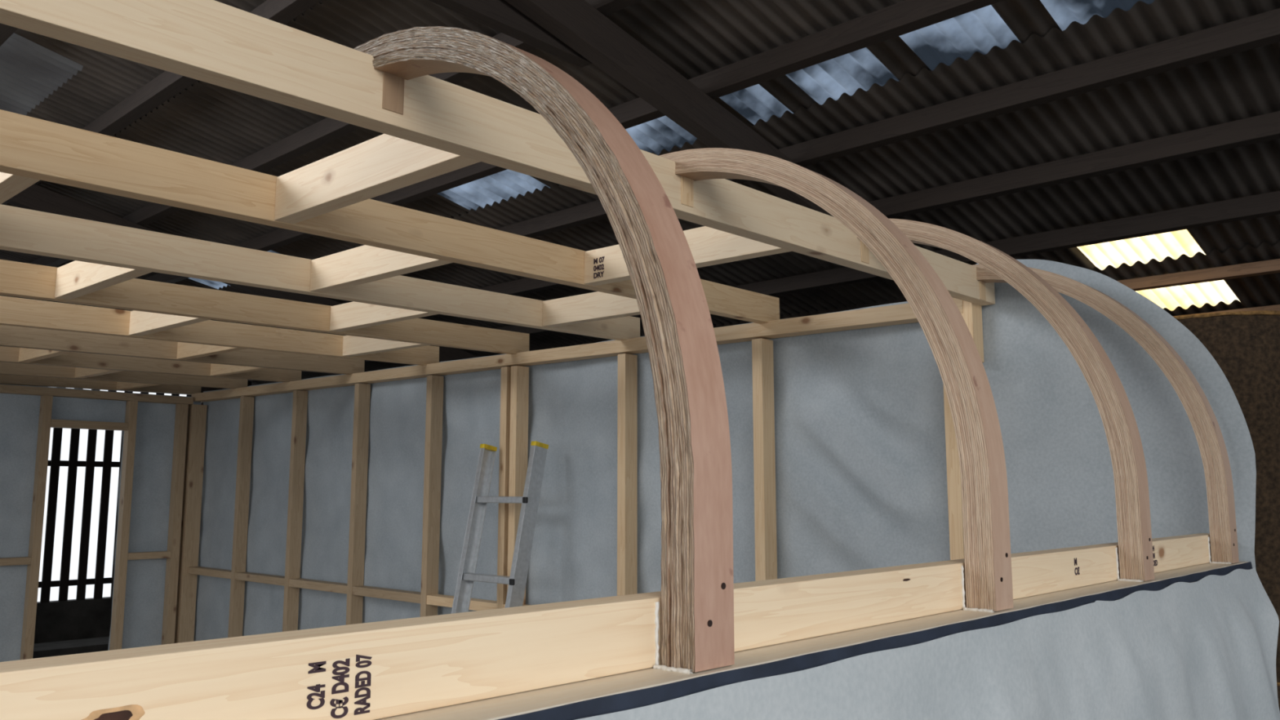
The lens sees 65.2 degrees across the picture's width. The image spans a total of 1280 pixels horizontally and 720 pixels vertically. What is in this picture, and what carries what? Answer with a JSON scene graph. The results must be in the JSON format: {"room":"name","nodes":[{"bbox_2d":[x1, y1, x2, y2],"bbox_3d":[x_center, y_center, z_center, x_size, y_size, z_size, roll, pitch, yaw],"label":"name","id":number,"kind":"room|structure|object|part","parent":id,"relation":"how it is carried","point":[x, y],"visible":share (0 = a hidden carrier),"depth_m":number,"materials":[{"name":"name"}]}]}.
{"room":"construction workshop barn","nodes":[
{"label":"construction workshop barn","id":0,"kind":"room"},
{"bbox_2d":[0,0,1279,385],"bbox_3d":[-0.318,-0.759,3.390,10.740,1.105,5.024,-7,-10,43],"label":"ceiling","id":1,"kind":"structure","parent":0,"point":[1004,42],"depth_m":3.11,"materials":[{"name":"grey metal"}]},
{"bbox_3d":[-0.979,1.731,-0.262,18.018,0.004,18.018,-7,-10,43],"label":"ground","id":2,"kind":"structure","parent":0,"visible":0},
{"bbox_2d":[32,636,109,658],"bbox_3d":[-3.743,2.176,6.152,0.366,0.797,1.268,-7,-10,43],"label":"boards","id":3,"kind":"object","parent":2,"relation":"on","point":[94,644],"visible":0.02,"depth_m":6.26,"materials":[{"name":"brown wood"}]},
{"bbox_2d":[34,381,251,643],"bbox_3d":[-5.784,0.681,4.979,0.097,3.454,9.979,-7,-10,43],"label":"wall","id":4,"kind":"structure","parent":2,"relation":"on","point":[64,619],"depth_m":6.90,"materials":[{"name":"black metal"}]},
{"bbox_3d":[-5.781,1.270,4.898,0.028,0.039,9.979,-7,-10,43],"label":"gable rail","id":5,"kind":"part","parent":4,"relation":"part of","materials":[{"name":"brown wood"}]},
{"bbox_3d":[-5.781,0.462,5.005,0.028,0.039,9.979,-7,-10,43],"label":"gable rail","id":6,"kind":"part","parent":4,"relation":"part of","materials":[{"name":"brown wood"}]},
{"bbox_2d":[0,0,1279,719],"bbox_3d":[-1.698,0.929,2.908,5.584,2.419,3.181,-7,-10,43],"label":"frame","id":7,"kind":"object","parent":2,"relation":"on","point":[291,548],"visible":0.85,"depth_m":2.54,"materials":[{"name":"brown wood"}]},
{"bbox_3d":[-3.686,0.102,4.858,0.062,0.041,2.994,-7,-10,43],"label":"wall plate","id":8,"kind":"part","parent":7,"relation":"part of","materials":[{"name":"beige wood"}]},
{"bbox_3d":[-2.699,1.289,5.766,0.061,2.074,0.048,-7,-10,43],"label":"corner post","id":9,"kind":"part","parent":7,"relation":"part of","materials":[{"name":"beige wood"}]},
{"bbox_3d":[-2.636,1.297,5.824,0.076,2.074,0.083,-7,-10,43],"label":"corner post","id":10,"kind":"part","parent":7,"relation":"part of","materials":[{"name":"beige wood"}]},
{"bbox_2d":[451,440,548,613],"bbox_3d":[-0.595,1.167,3.579,0.338,1.751,0.401,-7,-10,43],"label":"ladder","id":11,"kind":"object","parent":7,"relation":"on","point":[517,581],"visible":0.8,"depth_m":3.70,"materials":[{"name":"silver metal"}]},
{"bbox_2d":[353,26,734,674],"bbox_3d":[-0.167,-0.072,1.131,0.633,0.748,0.061,-7,-10,43],"label":"rib","id":12,"kind":"object","parent":7,"relation":"on","point":[697,593],"visible":0.96,"depth_m":0.92,"materials":[{"name":"wood"}]},
{"bbox_3d":[-0.884,0.042,4.354,4.851,0.046,0.066,-6,-10,43],"label":"wall plate","id":13,"kind":"part","parent":7,"relation":"part of","materials":[{"name":"brown wood"}]},
{"bbox_3d":[0.277,0.319,1.146,0.086,0.026,3.070,-7,-10,43],"label":"wall plate","id":14,"kind":"part","parent":7,"relation":"part of","materials":[{"name":"brown wood"}]},
{"bbox_2d":[659,147,1013,612],"bbox_3d":[0.244,-0.014,1.567,0.633,0.748,0.061,-7,-10,43],"label":"rib","id":15,"kind":"object","parent":7,"relation":"on","point":[984,490],"visible":0.98,"depth_m":1.37,"materials":[{"name":"brown wood"}]},
{"bbox_2d":[857,218,1154,582],"bbox_3d":[0.657,0.044,2.005,0.634,0.748,0.065,-7,-10,43],"label":"rib","id":16,"kind":"object","parent":7,"relation":"on","point":[1108,391],"visible":0.84,"depth_m":1.81,"materials":[{"name":"brown wood"}]},
{"bbox_2d":[973,264,1239,564],"bbox_3d":[1.063,0.101,2.436,0.633,0.748,0.061,-7,-10,43],"label":"rib","id":17,"kind":"object","parent":7,"relation":"on","point":[1223,536],"visible":0.8,"depth_m":2.24,"materials":[{"name":"brown wood"}]},
{"bbox_2d":[0,0,1279,390],"bbox_3d":[-2.026,0.221,1.403,10.721,3.429,10.028,-7,-10,43],"label":"barn roof timbers","id":18,"kind":"structure","parent":2,"relation":"on","point":[579,33],"depth_m":2.88,"materials":[{"name":"brown wood"}]},
{"bbox_2d":[1276,681,1279,711],"bbox_3d":[2.023,1.616,3.332,0.673,1.170,0.672,-7,-10,43],"label":"bale","id":19,"kind":"object","parent":2,"relation":"on","point":[1277,682],"visible":0.02,"depth_m":3.09},
{"bbox_2d":[1173,310,1279,681],"bbox_3d":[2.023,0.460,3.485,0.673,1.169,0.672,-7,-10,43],"label":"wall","id":20,"kind":"structure","parent":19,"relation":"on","point":[1245,345],"depth_m":3.20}
]}

